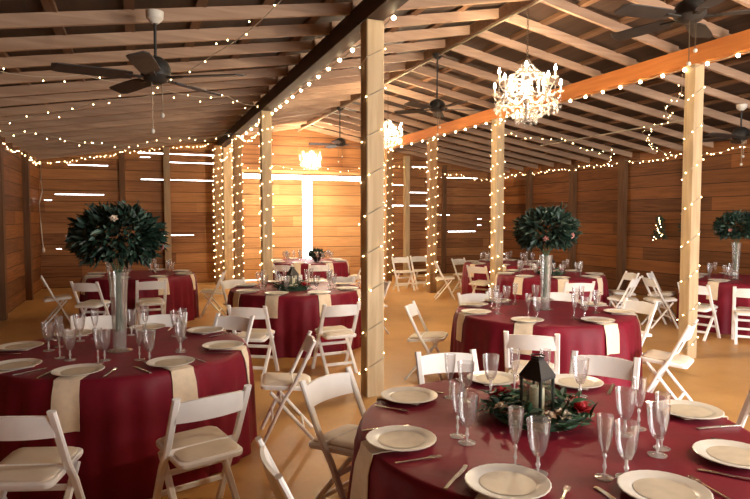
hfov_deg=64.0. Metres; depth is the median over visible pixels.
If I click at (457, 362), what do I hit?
water goblet
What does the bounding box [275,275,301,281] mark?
folding chair
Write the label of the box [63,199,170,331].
flower bouquet
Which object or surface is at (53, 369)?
knife
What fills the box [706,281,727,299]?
napkin
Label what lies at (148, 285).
folding chair
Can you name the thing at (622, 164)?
trim
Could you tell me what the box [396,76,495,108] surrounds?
rafter
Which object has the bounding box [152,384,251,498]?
folding chair
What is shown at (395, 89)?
rafter
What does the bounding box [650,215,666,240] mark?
greenery
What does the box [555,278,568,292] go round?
napkin
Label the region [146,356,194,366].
charger plate
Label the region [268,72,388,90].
rafter
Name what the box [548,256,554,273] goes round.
candle lantern
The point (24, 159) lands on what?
trim
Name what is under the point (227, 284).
folding chair
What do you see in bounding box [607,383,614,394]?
knife
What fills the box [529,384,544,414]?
pillar candle
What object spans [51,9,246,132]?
ceiling fan
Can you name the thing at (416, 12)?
purlin
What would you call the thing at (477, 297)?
folding chair
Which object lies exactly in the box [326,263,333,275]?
napkin
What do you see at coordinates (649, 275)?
folding chair
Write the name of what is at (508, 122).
rafter
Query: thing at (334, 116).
rafter
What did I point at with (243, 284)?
charger plate
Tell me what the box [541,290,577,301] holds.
folding chair
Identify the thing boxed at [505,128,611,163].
string light
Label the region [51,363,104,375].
charger plate
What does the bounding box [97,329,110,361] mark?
water goblet
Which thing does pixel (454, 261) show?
folding chair
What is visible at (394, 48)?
rafter
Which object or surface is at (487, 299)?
charger plate
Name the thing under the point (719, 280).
charger plate
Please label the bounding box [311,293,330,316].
napkin
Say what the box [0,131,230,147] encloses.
string light
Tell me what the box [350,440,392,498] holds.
napkin
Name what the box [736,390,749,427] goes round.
folding chair
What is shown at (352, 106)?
rafter
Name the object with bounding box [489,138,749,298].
wall
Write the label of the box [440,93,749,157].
purlin
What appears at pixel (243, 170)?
trim
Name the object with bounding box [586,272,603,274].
charger plate
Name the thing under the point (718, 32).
rafter
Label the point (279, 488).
folding chair
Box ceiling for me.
[0,0,749,167]
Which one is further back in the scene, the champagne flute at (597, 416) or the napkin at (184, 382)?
the napkin at (184, 382)
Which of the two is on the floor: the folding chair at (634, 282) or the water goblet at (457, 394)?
the folding chair at (634, 282)
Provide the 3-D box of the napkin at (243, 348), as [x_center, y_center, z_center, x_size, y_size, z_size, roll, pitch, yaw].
[-1.081,0.893,4.531,0.299,0.313,0.159,0,3,0]
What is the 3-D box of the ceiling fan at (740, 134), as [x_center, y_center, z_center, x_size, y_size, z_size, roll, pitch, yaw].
[5.549,-1.747,9.207,1.551,0.930,1.493,-3,4,-44]
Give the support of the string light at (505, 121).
attached to the timber post at (497, 157)
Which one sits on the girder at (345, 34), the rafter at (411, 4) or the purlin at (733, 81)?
the rafter at (411, 4)
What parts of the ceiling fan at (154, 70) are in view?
blade, blade, blade, pull chain, blade, blade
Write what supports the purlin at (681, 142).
attached to the wall at (468, 199)
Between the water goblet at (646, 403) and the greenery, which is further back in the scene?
the greenery
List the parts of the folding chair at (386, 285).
leg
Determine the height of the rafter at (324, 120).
0.544 m
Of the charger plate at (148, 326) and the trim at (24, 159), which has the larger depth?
the trim at (24, 159)
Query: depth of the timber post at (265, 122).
10.62 m
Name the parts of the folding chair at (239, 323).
leg, backrest, leg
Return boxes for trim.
[0,136,8,320]
[21,152,33,299]
[119,152,126,268]
[232,169,360,175]
[441,165,446,273]
[525,170,532,260]
[567,165,576,269]
[616,158,627,289]
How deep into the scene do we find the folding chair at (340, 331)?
6.76 m
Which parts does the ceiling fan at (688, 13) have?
blade, blade, pull chain, blade, blade, blade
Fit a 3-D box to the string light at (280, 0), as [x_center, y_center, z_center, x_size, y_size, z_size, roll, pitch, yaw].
[-2.070,-2.003,6.240,3.373,0.400,1.467,1,3,19]
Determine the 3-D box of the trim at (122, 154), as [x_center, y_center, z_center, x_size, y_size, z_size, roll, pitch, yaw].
[-6.483,-0.772,15.440,0.140,3.422,0.080,-1,3,-22]
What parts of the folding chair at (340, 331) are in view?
leg, leg, seat, backrest, leg, leg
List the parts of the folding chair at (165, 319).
leg, leg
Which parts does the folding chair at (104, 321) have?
leg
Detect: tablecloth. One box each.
[0,327,256,498]
[79,270,198,327]
[226,282,360,357]
[273,258,349,279]
[347,377,749,498]
[449,300,642,390]
[461,260,549,294]
[493,270,608,305]
[676,274,749,335]
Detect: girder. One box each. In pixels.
[217,0,408,147]
[384,29,749,148]
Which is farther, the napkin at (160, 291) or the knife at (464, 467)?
the napkin at (160, 291)
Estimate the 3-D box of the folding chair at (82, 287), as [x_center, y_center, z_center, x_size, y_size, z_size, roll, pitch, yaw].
[-4.296,0.872,9.130,0.454,0.816,0.441,0,3,8]
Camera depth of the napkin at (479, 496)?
2.09 m
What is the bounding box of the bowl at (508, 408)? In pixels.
[508,408,523,441]
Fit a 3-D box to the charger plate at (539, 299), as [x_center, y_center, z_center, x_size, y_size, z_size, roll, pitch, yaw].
[1.948,0.591,7.064,0.308,0.021,0.308,1,3,13]
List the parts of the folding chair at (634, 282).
seat, leg, leg, backrest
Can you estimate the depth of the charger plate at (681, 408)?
3.01 m
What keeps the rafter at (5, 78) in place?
on the girder at (345, 34)
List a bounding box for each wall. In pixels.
[3,138,41,312]
[38,129,489,288]
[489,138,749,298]
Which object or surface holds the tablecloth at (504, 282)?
on the floor
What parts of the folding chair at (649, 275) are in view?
seat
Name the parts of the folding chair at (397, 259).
leg, backrest, leg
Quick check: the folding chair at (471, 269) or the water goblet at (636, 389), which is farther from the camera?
the folding chair at (471, 269)
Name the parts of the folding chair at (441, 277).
leg, seat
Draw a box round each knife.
[36,369,53,378]
[134,366,151,372]
[200,353,231,353]
[362,424,409,431]
[444,465,467,488]
[593,486,615,498]
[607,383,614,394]
[697,424,740,428]
[697,468,749,480]
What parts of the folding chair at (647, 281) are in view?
backrest, leg, leg, seat, leg, leg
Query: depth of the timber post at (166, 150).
15.67 m
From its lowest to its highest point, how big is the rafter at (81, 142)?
0.825 m
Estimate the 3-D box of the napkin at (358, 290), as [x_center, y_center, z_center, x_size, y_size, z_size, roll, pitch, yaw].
[-0.312,0.680,8.214,0.301,0.274,0.173,1,3,14]
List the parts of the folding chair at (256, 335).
leg, backrest, seat, leg, leg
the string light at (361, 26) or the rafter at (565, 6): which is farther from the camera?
the rafter at (565, 6)
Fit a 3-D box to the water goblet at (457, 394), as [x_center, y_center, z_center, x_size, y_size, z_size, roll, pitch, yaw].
[0.401,0.737,2.610,0.092,0.212,0.092,1,3,25]
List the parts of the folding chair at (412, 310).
backrest, leg, leg, seat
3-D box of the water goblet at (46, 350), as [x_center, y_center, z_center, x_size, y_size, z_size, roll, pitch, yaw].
[-2.412,0.642,4.430,0.092,0.212,0.092,1,3,22]
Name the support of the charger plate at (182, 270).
on the napkin
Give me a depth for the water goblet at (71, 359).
4.13 m
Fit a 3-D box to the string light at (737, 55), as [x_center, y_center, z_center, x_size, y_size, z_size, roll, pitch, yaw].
[2.480,-2.394,10.760,0.041,0.059,11.239,-1,3,-22]
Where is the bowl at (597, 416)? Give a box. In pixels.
[597,416,613,449]
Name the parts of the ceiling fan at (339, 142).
blade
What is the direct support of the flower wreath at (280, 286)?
on the tablecloth at (298, 311)
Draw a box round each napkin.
[0,366,34,372]
[51,374,88,432]
[81,277,98,294]
[110,278,126,296]
[152,277,169,294]
[162,364,197,401]
[177,274,195,289]
[209,345,249,383]
[233,292,252,306]
[265,294,283,317]
[293,263,301,276]
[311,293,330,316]
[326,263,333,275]
[340,289,360,309]
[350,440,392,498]
[456,312,485,341]
[468,264,479,277]
[475,493,494,498]
[494,273,511,289]
[513,277,529,294]
[513,321,534,354]
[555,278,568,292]
[583,277,602,294]
[586,321,619,354]
[611,313,641,340]
[677,415,727,419]
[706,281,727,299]
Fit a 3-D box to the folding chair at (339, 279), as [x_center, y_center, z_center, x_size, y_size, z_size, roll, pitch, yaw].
[-0.606,0.844,9.669,0.454,0.816,0.441,1,3,19]
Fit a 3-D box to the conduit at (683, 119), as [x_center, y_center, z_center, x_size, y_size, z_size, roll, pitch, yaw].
[4.414,-2.221,11.589,0.028,0.028,3.900,-1,3,-22]
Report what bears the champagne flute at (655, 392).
on the tablecloth at (573, 458)
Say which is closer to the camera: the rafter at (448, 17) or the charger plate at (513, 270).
the rafter at (448, 17)
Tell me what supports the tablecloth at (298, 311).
on the floor
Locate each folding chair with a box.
[0,410,85,498]
[41,275,71,327]
[70,281,110,317]
[70,315,115,329]
[135,279,166,324]
[139,312,187,326]
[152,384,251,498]
[199,270,226,318]
[213,313,254,344]
[219,277,245,329]
[227,305,279,373]
[255,436,293,498]
[260,330,315,443]
[273,264,292,274]
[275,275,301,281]
[299,366,365,498]
[307,264,329,281]
[311,302,360,374]
[328,275,354,282]
[348,268,360,285]
[384,281,390,333]
[391,256,414,290]
[404,301,447,380]
[410,255,426,289]
[415,349,478,384]
[434,261,455,299]
[451,258,465,292]
[457,291,489,304]
[466,265,489,293]
[503,330,559,374]
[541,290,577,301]
[563,281,594,301]
[569,350,640,389]
[607,276,640,307]
[608,271,639,308]
[621,297,657,371]
[640,319,698,400]
[641,275,677,328]
[646,271,675,321]
[677,282,720,340]
[731,286,749,344]
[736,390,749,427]
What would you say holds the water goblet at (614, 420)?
on the tablecloth at (573, 458)
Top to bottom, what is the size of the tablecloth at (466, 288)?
0.766 m
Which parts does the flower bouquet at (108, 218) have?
cream flower, stem, stem, stem, stem, stem, stem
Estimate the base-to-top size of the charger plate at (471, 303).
0.021 m
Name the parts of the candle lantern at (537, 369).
corner post, ring handle, corner post, corner post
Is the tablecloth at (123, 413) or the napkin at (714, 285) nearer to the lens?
the tablecloth at (123, 413)
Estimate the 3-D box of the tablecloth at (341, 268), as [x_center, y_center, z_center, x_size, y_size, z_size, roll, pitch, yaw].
[-1.534,0.645,13.706,1.912,0.766,1.950,-1,3,-22]
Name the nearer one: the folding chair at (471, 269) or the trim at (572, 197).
the folding chair at (471, 269)
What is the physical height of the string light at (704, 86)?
3.556 m
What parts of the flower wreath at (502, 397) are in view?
white flower, white flower, white flower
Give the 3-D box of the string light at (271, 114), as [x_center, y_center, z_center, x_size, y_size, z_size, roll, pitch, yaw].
[-1.941,-0.663,10.718,0.250,3.507,0.249,-1,3,-22]
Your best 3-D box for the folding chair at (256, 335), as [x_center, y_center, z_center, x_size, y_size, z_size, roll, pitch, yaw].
[-1.354,1.000,6.694,0.454,0.816,0.441,0,3,9]
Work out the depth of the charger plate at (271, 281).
9.08 m
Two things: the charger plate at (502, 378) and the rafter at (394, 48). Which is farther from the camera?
the rafter at (394, 48)
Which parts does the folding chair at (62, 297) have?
leg, leg, seat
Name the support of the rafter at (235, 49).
on the girder at (345, 34)
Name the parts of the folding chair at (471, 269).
leg, backrest, seat, leg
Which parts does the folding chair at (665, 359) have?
leg, seat, leg, leg, backrest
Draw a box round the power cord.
[39,162,44,252]
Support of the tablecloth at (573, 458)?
on the floor
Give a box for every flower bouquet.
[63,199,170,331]
[512,202,582,296]
[710,209,749,269]
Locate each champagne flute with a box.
[54,323,64,358]
[134,326,144,360]
[451,386,464,434]
[508,408,523,464]
[597,416,613,475]
[630,377,646,429]
[655,392,670,449]
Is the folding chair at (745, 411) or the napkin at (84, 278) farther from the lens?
the napkin at (84, 278)
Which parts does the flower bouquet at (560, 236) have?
stem, stem, stem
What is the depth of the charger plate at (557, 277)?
9.69 m
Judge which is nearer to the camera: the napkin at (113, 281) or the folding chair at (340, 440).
the folding chair at (340, 440)
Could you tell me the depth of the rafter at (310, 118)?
15.05 m
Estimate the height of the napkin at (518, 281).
0.274 m
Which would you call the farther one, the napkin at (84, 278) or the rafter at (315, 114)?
the rafter at (315, 114)
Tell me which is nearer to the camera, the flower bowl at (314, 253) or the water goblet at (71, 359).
the water goblet at (71, 359)
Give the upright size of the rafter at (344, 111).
0.541 m
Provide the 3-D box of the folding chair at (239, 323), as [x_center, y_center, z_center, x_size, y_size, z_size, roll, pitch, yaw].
[-1.453,1.050,5.734,0.454,0.816,0.441,1,3,24]
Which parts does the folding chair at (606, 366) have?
leg, backrest, leg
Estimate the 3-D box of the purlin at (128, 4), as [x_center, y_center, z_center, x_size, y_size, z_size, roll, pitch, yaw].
[-2.843,-2.253,6.994,0.090,0.050,18.300,-1,3,-22]
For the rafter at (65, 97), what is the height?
0.806 m
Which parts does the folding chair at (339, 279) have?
backrest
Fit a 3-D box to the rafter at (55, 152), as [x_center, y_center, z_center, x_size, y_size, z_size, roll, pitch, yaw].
[-5.817,-2.558,14.469,4.385,0.818,0.044,-1,3,-22]
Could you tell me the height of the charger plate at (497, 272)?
0.021 m
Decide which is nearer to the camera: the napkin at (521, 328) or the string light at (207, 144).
the napkin at (521, 328)
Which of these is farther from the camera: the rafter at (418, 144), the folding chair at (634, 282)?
the rafter at (418, 144)
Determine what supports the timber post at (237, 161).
on the floor
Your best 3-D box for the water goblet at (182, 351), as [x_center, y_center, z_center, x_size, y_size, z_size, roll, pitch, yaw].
[-1.421,0.644,4.384,0.092,0.212,0.092,1,3,16]
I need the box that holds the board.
[296,0,536,130]
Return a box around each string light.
[0,0,281,87]
[0,90,257,123]
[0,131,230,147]
[50,144,208,163]
[212,147,223,276]
[231,137,243,275]
[241,15,395,136]
[243,165,360,170]
[258,114,273,278]
[359,26,385,373]
[384,151,392,273]
[390,51,749,149]
[426,139,437,284]
[488,121,505,297]
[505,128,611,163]
[505,147,744,176]
[642,74,682,154]
[677,86,704,351]
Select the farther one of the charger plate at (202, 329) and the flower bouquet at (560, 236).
the flower bouquet at (560, 236)
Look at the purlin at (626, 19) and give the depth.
8.40 m
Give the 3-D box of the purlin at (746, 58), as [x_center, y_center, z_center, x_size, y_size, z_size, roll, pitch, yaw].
[4.077,-2.577,9.714,0.090,0.050,18.300,-1,3,-22]
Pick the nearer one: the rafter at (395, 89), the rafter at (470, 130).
the rafter at (395, 89)
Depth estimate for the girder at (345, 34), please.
7.26 m
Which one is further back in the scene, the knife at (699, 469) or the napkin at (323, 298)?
the napkin at (323, 298)
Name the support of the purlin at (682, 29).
attached to the ceiling
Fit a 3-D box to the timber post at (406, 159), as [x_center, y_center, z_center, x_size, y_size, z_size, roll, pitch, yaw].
[0.959,-1.019,18.285,0.160,3.619,0.160,-1,3,-22]
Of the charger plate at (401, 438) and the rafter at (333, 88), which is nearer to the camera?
the charger plate at (401, 438)
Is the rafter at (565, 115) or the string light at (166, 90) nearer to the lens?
the string light at (166, 90)
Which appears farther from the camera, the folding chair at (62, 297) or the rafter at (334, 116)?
the rafter at (334, 116)
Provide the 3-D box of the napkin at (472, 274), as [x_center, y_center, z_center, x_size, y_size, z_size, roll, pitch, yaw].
[2.138,0.445,12.691,0.294,0.274,0.174,-1,3,-26]
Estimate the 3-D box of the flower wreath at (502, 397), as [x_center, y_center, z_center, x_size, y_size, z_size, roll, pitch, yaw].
[0.780,0.747,2.941,0.534,0.150,0.576,-2,4,-34]
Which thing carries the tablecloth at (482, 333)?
on the floor
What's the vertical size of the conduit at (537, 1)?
0.028 m
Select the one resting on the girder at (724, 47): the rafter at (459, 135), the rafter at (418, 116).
the rafter at (418, 116)
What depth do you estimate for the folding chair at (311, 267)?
12.35 m
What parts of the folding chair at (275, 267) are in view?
backrest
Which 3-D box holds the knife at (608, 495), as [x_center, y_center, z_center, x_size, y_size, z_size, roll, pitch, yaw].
[0.830,0.867,2.070,0.026,0.006,0.233,-1,3,-15]
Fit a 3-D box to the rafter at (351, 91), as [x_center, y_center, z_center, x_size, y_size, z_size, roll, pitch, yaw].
[-1.268,-2.968,11.671,2.200,0.526,0.044,-1,3,-22]
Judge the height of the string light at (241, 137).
3.507 m
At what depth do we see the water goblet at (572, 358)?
3.29 m
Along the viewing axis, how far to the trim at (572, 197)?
15.64 m
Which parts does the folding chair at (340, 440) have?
leg, backrest, seat, leg, seat rail, leg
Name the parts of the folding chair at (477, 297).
leg, backrest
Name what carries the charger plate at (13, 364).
on the napkin at (1, 371)
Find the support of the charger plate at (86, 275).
on the napkin at (84, 278)
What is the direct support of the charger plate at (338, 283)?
on the napkin
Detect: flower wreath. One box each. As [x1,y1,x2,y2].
[272,278,312,290]
[477,381,597,434]
[533,266,566,274]
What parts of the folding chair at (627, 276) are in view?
leg, seat, leg, backrest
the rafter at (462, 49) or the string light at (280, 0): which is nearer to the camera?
the string light at (280, 0)
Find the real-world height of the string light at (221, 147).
3.507 m
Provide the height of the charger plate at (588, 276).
0.021 m
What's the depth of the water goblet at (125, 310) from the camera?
5.03 m
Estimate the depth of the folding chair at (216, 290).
10.51 m
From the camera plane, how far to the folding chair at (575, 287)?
8.94 m
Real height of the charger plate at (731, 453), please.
0.021 m
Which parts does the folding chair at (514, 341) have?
leg, seat, backrest, leg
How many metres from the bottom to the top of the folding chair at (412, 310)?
0.816 m
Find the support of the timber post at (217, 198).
on the floor
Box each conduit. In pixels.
[298,0,542,131]
[540,119,683,145]
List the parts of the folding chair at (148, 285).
leg, leg, seat, backrest, leg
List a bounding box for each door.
[243,178,302,279]
[312,180,359,274]
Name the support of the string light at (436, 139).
attached to the timber post at (431, 287)
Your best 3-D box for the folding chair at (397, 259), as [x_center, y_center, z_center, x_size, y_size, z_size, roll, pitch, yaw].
[0.684,0.587,14.562,0.454,0.816,0.441,-1,3,-22]
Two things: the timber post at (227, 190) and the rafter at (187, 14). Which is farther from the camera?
the timber post at (227, 190)
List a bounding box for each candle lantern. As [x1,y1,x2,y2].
[286,267,298,289]
[519,353,555,420]
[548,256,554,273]
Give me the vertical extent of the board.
0.150 m
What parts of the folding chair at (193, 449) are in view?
leg, leg, seat, seat rail, backrest, leg, leg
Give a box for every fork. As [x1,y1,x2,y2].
[14,368,45,374]
[374,405,409,411]
[395,454,441,463]
[561,485,570,498]
[686,475,729,498]
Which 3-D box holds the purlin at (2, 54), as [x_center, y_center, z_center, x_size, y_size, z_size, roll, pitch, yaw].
[-3.996,-2.031,6.549,0.090,0.050,18.300,-1,3,-22]
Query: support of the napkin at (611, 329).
attached to the tablecloth at (482, 333)
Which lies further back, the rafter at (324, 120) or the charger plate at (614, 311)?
the rafter at (324, 120)
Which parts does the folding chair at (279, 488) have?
leg, backrest, leg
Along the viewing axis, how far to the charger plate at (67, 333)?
4.99 m
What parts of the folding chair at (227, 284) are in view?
leg, backrest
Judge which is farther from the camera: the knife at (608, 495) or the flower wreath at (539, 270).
the flower wreath at (539, 270)
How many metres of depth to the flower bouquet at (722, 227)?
9.45 m
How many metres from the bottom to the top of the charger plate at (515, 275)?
0.021 m
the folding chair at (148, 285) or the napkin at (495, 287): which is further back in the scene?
the napkin at (495, 287)
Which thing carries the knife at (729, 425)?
on the tablecloth at (573, 458)
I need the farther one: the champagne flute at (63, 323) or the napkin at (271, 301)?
the napkin at (271, 301)
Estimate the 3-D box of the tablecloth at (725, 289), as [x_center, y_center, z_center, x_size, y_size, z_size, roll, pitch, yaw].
[5.952,0.857,9.681,1.931,0.766,1.931,1,3,13]
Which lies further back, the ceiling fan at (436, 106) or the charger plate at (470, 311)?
the ceiling fan at (436, 106)
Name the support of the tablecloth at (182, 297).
on the floor
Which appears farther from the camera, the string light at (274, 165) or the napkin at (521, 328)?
the string light at (274, 165)
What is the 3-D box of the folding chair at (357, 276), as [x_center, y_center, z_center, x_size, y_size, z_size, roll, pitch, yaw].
[-0.348,0.652,13.325,0.441,0.816,0.454,1,3,20]
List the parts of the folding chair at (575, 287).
leg, backrest, leg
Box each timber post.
[163,147,171,269]
[213,145,222,284]
[222,143,233,280]
[232,135,242,278]
[259,111,272,282]
[361,19,383,396]
[384,149,391,281]
[403,156,409,275]
[427,137,436,292]
[490,118,504,297]
[678,64,703,357]
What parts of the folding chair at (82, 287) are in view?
leg, backrest, seat, leg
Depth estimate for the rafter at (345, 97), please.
12.39 m
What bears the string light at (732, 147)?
attached to the wall at (654, 186)
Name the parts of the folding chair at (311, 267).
leg, backrest, leg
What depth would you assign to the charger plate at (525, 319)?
5.68 m
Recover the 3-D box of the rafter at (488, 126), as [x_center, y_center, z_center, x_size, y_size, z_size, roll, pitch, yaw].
[3.699,-2.517,13.713,4.240,0.820,0.044,-1,3,-22]
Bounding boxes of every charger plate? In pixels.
[0,341,43,350]
[0,358,41,369]
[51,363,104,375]
[54,329,94,336]
[85,275,104,276]
[88,272,106,273]
[129,323,165,330]
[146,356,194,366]
[149,275,167,277]
[172,269,188,271]
[174,272,191,274]
[186,326,223,333]
[202,340,243,349]
[236,283,257,286]
[236,289,258,292]
[265,291,288,294]
[266,280,285,282]
[305,279,324,281]
[307,290,330,293]
[335,282,353,284]
[336,286,358,289]
[366,425,436,451]
[381,386,437,403]
[461,301,487,305]
[461,309,490,313]
[465,463,551,498]
[467,371,518,384]
[484,298,510,301]
[497,272,514,273]
[506,269,521,271]
[511,316,543,322]
[515,275,533,276]
[527,297,553,301]
[550,374,603,388]
[552,276,570,278]
[578,301,606,305]
[581,275,599,277]
[581,316,614,322]
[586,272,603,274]
[604,309,634,313]
[617,470,713,498]
[656,399,724,419]
[692,439,749,468]
[708,279,730,281]
[719,272,738,274]
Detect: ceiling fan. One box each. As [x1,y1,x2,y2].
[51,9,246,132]
[309,107,359,162]
[394,52,481,135]
[610,0,749,65]
[702,104,749,165]
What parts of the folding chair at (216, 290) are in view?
seat, leg, leg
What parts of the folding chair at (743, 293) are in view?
leg, leg, seat, backrest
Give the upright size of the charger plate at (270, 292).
0.021 m
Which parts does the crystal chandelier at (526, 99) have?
arm, arm, arm, chain, arm, arm, arm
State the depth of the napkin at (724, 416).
2.93 m
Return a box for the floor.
[0,273,749,498]
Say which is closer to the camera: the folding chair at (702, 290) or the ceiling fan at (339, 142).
the folding chair at (702, 290)
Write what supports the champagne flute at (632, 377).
on the tablecloth at (573, 458)
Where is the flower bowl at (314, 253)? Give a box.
[306,248,325,260]
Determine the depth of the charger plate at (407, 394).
3.25 m
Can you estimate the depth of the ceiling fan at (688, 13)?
4.88 m
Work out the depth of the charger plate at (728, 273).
10.39 m
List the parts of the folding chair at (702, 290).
backrest, seat, leg, leg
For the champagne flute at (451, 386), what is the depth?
2.69 m
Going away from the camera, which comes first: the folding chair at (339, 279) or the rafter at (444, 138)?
the folding chair at (339, 279)
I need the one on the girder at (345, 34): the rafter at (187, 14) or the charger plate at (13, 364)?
the rafter at (187, 14)
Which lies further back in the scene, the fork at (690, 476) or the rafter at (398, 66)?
the rafter at (398, 66)
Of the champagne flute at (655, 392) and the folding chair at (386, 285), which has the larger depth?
the folding chair at (386, 285)
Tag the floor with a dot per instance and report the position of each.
(718, 376)
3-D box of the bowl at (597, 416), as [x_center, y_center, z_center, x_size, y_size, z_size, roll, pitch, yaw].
[0.865,0.694,2.256,0.062,0.145,0.062,0,3,8]
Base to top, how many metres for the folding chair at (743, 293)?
0.816 m
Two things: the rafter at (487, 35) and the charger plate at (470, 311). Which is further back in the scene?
the rafter at (487, 35)
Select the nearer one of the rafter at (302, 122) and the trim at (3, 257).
the trim at (3, 257)
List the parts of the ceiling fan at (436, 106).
blade, blade, blade, blade, blade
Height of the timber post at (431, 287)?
3.630 m
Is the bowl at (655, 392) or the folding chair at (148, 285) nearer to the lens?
the bowl at (655, 392)
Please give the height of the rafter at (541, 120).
0.804 m
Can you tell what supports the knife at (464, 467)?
on the tablecloth at (573, 458)
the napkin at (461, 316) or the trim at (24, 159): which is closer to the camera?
the napkin at (461, 316)
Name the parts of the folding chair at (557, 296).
backrest, leg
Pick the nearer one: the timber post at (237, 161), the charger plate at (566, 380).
the charger plate at (566, 380)
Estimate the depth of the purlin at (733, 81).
10.25 m
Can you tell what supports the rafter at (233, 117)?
on the girder at (345, 34)
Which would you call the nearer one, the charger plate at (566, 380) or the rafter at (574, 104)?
the charger plate at (566, 380)
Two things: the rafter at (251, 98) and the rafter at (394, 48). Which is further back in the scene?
the rafter at (251, 98)
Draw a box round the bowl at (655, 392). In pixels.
[655,392,670,424]
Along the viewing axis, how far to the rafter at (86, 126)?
11.12 m
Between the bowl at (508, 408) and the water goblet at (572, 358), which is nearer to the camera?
the bowl at (508, 408)
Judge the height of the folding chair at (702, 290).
0.816 m
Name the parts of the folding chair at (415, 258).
leg, backrest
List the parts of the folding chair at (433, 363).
leg, backrest, leg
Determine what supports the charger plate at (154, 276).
on the napkin at (160, 291)
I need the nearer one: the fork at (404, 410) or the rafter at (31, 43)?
the fork at (404, 410)
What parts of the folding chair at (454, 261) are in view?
leg, backrest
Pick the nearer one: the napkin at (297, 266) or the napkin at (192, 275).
the napkin at (192, 275)
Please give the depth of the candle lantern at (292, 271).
8.16 m
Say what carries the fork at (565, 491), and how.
on the tablecloth at (573, 458)
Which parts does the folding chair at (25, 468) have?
leg, backrest, seat rail, seat, leg, leg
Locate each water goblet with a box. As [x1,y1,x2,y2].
[41,321,54,351]
[62,328,76,360]
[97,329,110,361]
[125,310,136,335]
[142,330,155,362]
[174,322,186,352]
[457,362,474,400]
[457,394,477,440]
[526,418,550,470]
[572,358,589,396]
[614,420,640,476]
[615,389,636,434]
[646,403,670,453]
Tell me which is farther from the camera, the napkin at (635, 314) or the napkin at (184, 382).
the napkin at (635, 314)
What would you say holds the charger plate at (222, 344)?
on the napkin at (243, 348)
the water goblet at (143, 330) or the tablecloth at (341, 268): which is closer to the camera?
the water goblet at (143, 330)
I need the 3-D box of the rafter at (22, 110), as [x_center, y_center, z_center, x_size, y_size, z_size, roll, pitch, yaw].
[-3.759,-2.288,9.267,4.385,0.813,0.044,-1,3,-22]
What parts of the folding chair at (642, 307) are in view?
leg, backrest, leg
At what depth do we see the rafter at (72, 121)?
10.48 m
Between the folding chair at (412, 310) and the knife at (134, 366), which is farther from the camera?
the folding chair at (412, 310)
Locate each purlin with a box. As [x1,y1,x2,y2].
[0,52,51,112]
[40,0,92,100]
[123,0,135,97]
[171,0,207,93]
[211,0,274,98]
[247,0,335,95]
[317,8,426,87]
[322,0,599,128]
[342,0,681,134]
[384,5,472,55]
[384,5,749,133]
[401,55,749,148]
[419,79,740,153]
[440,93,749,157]
[458,108,749,161]
[475,120,749,165]
[489,137,717,168]
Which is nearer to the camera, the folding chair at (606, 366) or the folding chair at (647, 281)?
the folding chair at (606, 366)
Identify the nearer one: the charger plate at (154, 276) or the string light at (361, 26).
the string light at (361, 26)
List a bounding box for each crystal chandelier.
[299,135,320,168]
[384,96,402,146]
[491,8,563,124]
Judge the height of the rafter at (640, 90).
0.824 m
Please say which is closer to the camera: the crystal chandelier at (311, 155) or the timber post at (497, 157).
the timber post at (497, 157)
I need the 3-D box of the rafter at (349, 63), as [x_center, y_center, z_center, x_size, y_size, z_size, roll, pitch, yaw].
[-0.239,-2.828,9.070,2.200,0.534,0.044,-1,3,-22]
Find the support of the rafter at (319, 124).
on the girder at (724, 47)
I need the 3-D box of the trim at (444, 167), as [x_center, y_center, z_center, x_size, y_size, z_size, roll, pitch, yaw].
[2.167,-0.939,18.853,0.140,3.399,0.080,-1,3,-22]
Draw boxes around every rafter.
[0,2,350,28]
[0,23,330,51]
[0,40,313,68]
[0,54,299,84]
[0,67,286,97]
[0,77,276,106]
[0,86,267,116]
[0,94,259,124]
[0,102,252,130]
[0,108,246,137]
[5,115,240,142]
[12,120,235,146]
[19,125,230,150]
[25,129,226,152]
[30,133,222,156]
[35,137,219,159]
[220,125,300,137]
[223,121,306,134]
[227,117,313,130]
[231,113,321,126]
[236,108,330,121]
[241,101,339,116]
[247,95,350,111]
[253,88,360,104]
[260,82,360,98]
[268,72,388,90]
[277,62,405,82]
[287,52,423,72]
[299,39,444,59]
[304,126,360,142]
[312,122,384,141]
[314,25,469,46]
[319,118,394,139]
[327,113,405,135]
[331,8,498,29]
[336,109,417,132]
[345,103,430,128]
[351,0,528,10]
[355,98,444,124]
[384,84,476,114]
[384,94,459,119]
[392,148,490,172]
[395,137,523,170]
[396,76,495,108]
[399,145,509,172]
[406,133,537,168]
[412,67,517,101]
[418,130,553,166]
[431,57,541,94]
[431,126,570,164]
[445,121,589,162]
[451,44,568,86]
[460,116,609,160]
[477,31,599,76]
[477,111,631,157]
[496,105,656,153]
[505,15,635,66]
[518,99,682,150]
[541,0,678,52]
[543,92,713,147]
[569,83,746,143]
[600,73,749,129]
[627,0,728,38]
[636,62,749,108]
[668,49,749,84]
[732,0,749,7]
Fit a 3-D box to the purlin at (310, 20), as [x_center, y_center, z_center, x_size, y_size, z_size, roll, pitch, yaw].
[-1.113,-2.585,7.660,0.090,0.050,18.300,-1,3,-22]
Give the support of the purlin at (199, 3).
attached to the ceiling
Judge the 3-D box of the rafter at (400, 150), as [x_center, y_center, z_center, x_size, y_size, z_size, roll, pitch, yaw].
[1.899,-2.759,18.264,4.240,0.815,0.044,-1,3,-22]
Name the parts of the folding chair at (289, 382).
seat, leg, leg, backrest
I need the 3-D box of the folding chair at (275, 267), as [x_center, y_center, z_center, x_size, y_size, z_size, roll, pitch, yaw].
[-1.840,0.695,12.503,0.454,0.816,0.441,1,3,16]
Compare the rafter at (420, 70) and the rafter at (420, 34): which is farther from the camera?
the rafter at (420, 70)
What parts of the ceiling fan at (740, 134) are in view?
blade, blade, blade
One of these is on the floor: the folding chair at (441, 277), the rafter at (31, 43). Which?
the folding chair at (441, 277)
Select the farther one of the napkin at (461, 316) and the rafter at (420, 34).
the rafter at (420, 34)
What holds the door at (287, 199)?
in the wall at (468, 199)

